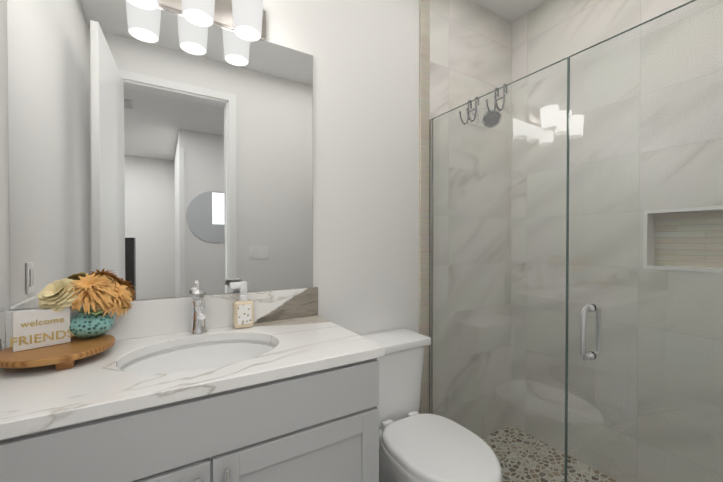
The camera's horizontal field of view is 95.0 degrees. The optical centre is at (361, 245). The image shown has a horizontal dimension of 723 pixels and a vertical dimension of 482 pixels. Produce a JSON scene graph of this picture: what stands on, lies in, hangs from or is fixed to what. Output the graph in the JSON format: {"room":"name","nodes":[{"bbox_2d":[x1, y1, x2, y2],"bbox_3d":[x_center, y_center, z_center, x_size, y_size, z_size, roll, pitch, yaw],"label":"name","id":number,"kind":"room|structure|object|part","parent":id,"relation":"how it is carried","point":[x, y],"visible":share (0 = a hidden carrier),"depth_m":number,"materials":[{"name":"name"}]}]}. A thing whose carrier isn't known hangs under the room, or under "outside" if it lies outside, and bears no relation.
{"room":"bathroom","nodes":[
{"label":"bathroom","id":0,"kind":"room"},
{"bbox_2d":[0,0,418,412],"bbox_3d":[-0.471,-0.136,1.457,1.796,2.750,0.120,0,1,-31],"label":"wall","id":1,"kind":"structure","parent":0,"point":[365,53],"depth_m":1.66,"materials":[{"name":"white paint"}]},
{"bbox_2d":[7,0,312,309],"bbox_3d":[-0.652,-0.337,1.271,0.997,1.064,0.006,0,1,-31],"label":"vanity mirror","id":2,"kind":"object","parent":1,"relation":"attached to","point":[159,153],"visible":0.83,"depth_m":1.20,"materials":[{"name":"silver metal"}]},
{"bbox_2d":[126,0,265,41],"bbox_3d":[-0.595,-0.896,1.201,0.530,0.175,0.172,0,1,-31],"label":"sconce","id":3,"kind":"object","parent":1,"relation":"attached to","point":[245,20],"visible":0.98,"depth_m":1.22,"materials":[{"name":"white glass"}]},
{"bbox_3d":[-0.727,-0.878,1.090,0.108,0.142,0.108,0,1,-31],"label":"lamp shade","id":4,"kind":"part","parent":3,"relation":"part of","materials":[{"name":"white glass"}]},
{"bbox_3d":[-0.727,-0.880,1.090,0.117,0.145,0.117,0,1,-31],"label":"lamp shade","id":5,"kind":"part","parent":3,"relation":"part of","materials":[{"name":"white glass"}]},
{"bbox_3d":[-0.581,-0.879,1.178,0.108,0.142,0.108,0,1,-31],"label":"lamp shade","id":6,"kind":"part","parent":3,"relation":"part of","materials":[{"name":"white glass"}]},
{"bbox_3d":[-0.581,-0.881,1.178,0.117,0.145,0.117,0,1,-31],"label":"lamp shade","id":7,"kind":"part","parent":3,"relation":"part of","materials":[{"name":"white glass"}]},
{"bbox_3d":[-0.435,-0.880,1.266,0.108,0.142,0.108,0,1,-31],"label":"lamp shade","id":8,"kind":"part","parent":3,"relation":"part of","materials":[{"name":"white glass"}]},
{"bbox_3d":[-0.435,-0.881,1.266,0.117,0.145,0.117,0,1,-31],"label":"lamp shade","id":9,"kind":"part","parent":3,"relation":"part of","materials":[{"name":"white glass"}]},
{"bbox_2d":[430,0,511,437],"bbox_3d":[0.700,-0.118,2.158,0.934,2.800,0.132,0,1,-31],"label":"wall tile","id":10,"kind":"structure","parent":0,"point":[470,50],"depth_m":2.07,"materials":[{"name":"tile"}]},
{"bbox_2d":[419,0,429,413],"bbox_3d":[0.355,-0.140,1.876,0.065,2.750,0.017,0,1,-31],"label":"trim","id":11,"kind":"structure","parent":10,"relation":"attached to","point":[424,86],"depth_m":1.86,"materials":[{"name":"grey tile"}]},
{"bbox_2d":[472,107,501,127],"bbox_3d":[0.741,-0.782,1.985,0.108,0.169,0.192,0,1,-31],"label":"shower head","id":12,"kind":"object","parent":10,"relation":"attached to","point":[491,119],"depth_m":1.94},
{"bbox_2d":[471,0,548,22],"bbox_3d":[0.704,-1.534,-1.120,4.484,0.100,5.720,0,1,-31],"label":"ceiling","id":13,"kind":"structure","parent":0,"point":[511,11],"depth_m":2.10,"materials":[{"name":"white paint"}]},
{"bbox_2d":[510,0,722,481],"bbox_3d":[1.549,-0.113,1.627,0.210,2.800,1.680,0,1,-31],"label":"wall tile","id":14,"kind":"structure","parent":0,"point":[547,33],"depth_m":1.75,"materials":[{"name":"tile"}]},
{"bbox_2d":[643,205,722,272],"bbox_3d":[1.604,-0.025,1.417,0.094,0.290,0.610,0,1,-31],"label":"trim","id":15,"kind":"structure","parent":14,"relation":"attached to","point":[648,264],"depth_m":1.64,"materials":[{"name":"tile"}]},
{"bbox_2d":[654,211,722,267],"bbox_3d":[1.696,-0.026,1.472,0.120,0.290,0.610,0,1,-31],"label":"wall niche","id":16,"kind":"object","parent":14,"relation":"in","point":[717,240],"depth_m":1.58,"materials":[{"name":"tile"}]},
{"bbox_3d":[-0.028,1.286,0.758,1.816,0.080,1.800,0,1,-31],"label":"floor","id":17,"kind":"structure","parent":0,"visible":0},
{"bbox_2d":[0,282,384,481],"bbox_3d":[-0.507,0.692,1.033,1.044,1.102,0.579,0,1,-31],"label":"bathroom vanity","id":18,"kind":"object","parent":17,"relation":"on","point":[196,386],"visible":0.98,"depth_m":0.89,"materials":[{"name":"painted wood"},{"name":"quartz"},{"name":"chrome"}]},
{"bbox_2d":[5,287,317,347],"bbox_3d":[-0.643,0.262,1.273,1.024,0.130,0.020,0,1,-31],"label":"backsplash","id":19,"kind":"structure","parent":18,"relation":"on","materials":[{"name":"stone"}]},
{"bbox_3d":[-0.596,0.836,0.690,0.514,0.607,0.018,0,1,-31],"label":"door","id":20,"kind":"part","parent":18,"relation":"part of","materials":[{"name":"grey wood"}]},
{"bbox_3d":[-0.382,0.448,0.816,1.014,0.145,0.018,0,1,-31],"label":"drawer","id":21,"kind":"part","parent":18,"relation":"part of","materials":[{"name":"grey"}]},
{"bbox_2d":[0,315,384,439],"bbox_3d":[-0.513,0.345,1.040,1.044,0.032,0.553,0,1,-31],"label":"countertop","id":22,"kind":"structure","parent":18,"relation":"on","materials":[{"name":"stone"}]},
{"bbox_2d":[0,272,132,369],"bbox_3d":[-0.857,0.207,0.972,0.304,0.244,0.273,0,1,-31],"label":"decorative tray","id":23,"kind":"object","parent":22,"relation":"on","point":[50,331],"visible":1,"depth_m":0.96,"materials":[{"name":"brown wood"}]},
{"bbox_2d":[69,310,113,337],"bbox_3d":[-0.850,0.246,1.039,0.119,0.083,0.119,0,1,-31],"label":"vase","id":24,"kind":"object","parent":23,"relation":"on","point":[84,324],"depth_m":1.00,"materials":[{"name":"teal ceramic"}]},
{"bbox_2d":[119,340,275,373],"bbox_3d":[-0.497,0.441,1.057,0.478,0.158,0.385,0,1,-31],"label":"sink","id":25,"kind":"object","parent":22,"relation":"in","point":[192,355],"depth_m":1.20,"materials":[{"name":"white ceramic"}]},
{"bbox_2d":[190,282,207,334],"bbox_3d":[-0.590,0.233,1.208,0.060,0.188,0.137,0,1,-31],"label":"faucet","id":26,"kind":"object","parent":22,"relation":"on","point":[199,299],"depth_m":1.22,"materials":[{"name":"silver metal"}]},
{"bbox_2d":[230,281,253,328],"bbox_3d":[-0.473,0.235,1.309,0.088,0.182,0.048,0,1,-31],"label":"soap bottle","id":27,"kind":"object","parent":22,"relation":"on","point":[243,311],"visible":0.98,"depth_m":1.29,"materials":[{"name":"white ceramic"}]},
{"bbox_3d":[-0.159,0.833,0.954,0.494,0.607,0.018,0,1,-31],"label":"door","id":28,"kind":"part","parent":18,"relation":"part of","materials":[{"name":"grey wood"}]},
{"bbox_2d":[362,328,502,481],"bbox_3d":[0.270,0.847,1.412,0.442,0.784,0.716,0,1,-31],"label":"toilet","id":29,"kind":"object","parent":17,"relation":"on","point":[415,445],"visible":0.88,"depth_m":1.39,"materials":[{"name":"white ceramic"}]},
{"bbox_3d":[0.316,0.831,1.311,0.374,0.020,0.496,0,1,-31],"label":"seat","id":30,"kind":"part","parent":29,"relation":"part of","materials":[{"name":"white plastic"}]},
{"bbox_3d":[0.316,0.804,1.310,0.370,0.031,0.490,0,1,-31],"label":"lid","id":31,"kind":"part","parent":29,"relation":"part of","materials":[{"name":"white plastic"}]},
{"bbox_3d":[1.150,0.248,0.649,0.040,1.390,0.147,0,1,-31],"label":"glass shower door hinges","id":32,"kind":"object","parent":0,"visible":0},
{"bbox_2d":[566,0,722,481],"bbox_3d":[0.963,0.225,0.959,0.128,1.862,0.697,0,1,-31],"label":"shower glass door","id":33,"kind":"structure","parent":32,"relation":"attached to","point":[583,329],"depth_m":1.06,"materials":[{"name":"clear glass"}]},
{"bbox_3d":[0.824,0.311,1.189,0.128,0.202,0.030,0,1,-31],"label":"handle","id":34,"kind":"part","parent":33,"relation":"part of","materials":[{"name":"silver metal"}]},
{"bbox_2d":[566,0,695,481],"bbox_3d":[0.963,0.225,0.959,0.010,1.862,0.698,0,1,-31],"label":"shower glass door edge","id":35,"kind":"object","parent":33,"relation":"attached to","point":[568,201],"visible":1,"depth_m":1.25,"materials":[{"name":"grey"}]},
{"label":"outside","id":36,"kind":"structure","parent":0,"visible":0},
{"bbox_2d":[481,425,617,481],"bbox_3d":[1.140,1.287,1.464,0.914,0.065,1.800,0,1,-31],"label":"floor","id":37,"kind":"structure","parent":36,"point":[522,464],"depth_m":1.90,"materials":[{"name":"stone"}]},
{"bbox_3d":[0.792,1.211,1.253,0.100,0.089,1.534,0,1,-31],"label":"shower curb","id":38,"kind":"object","parent":37,"relation":"on","visible":0},
{"bbox_2d":[429,57,567,481],"bbox_3d":[0.562,0.221,1.564,0.091,1.883,0.746,0,1,-31],"label":"glass panel","id":39,"kind":"object","parent":38,"relation":"on","point":[431,264],"visible":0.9,"depth_m":1.51,"materials":[{"name":"clear glass"}]}
]}

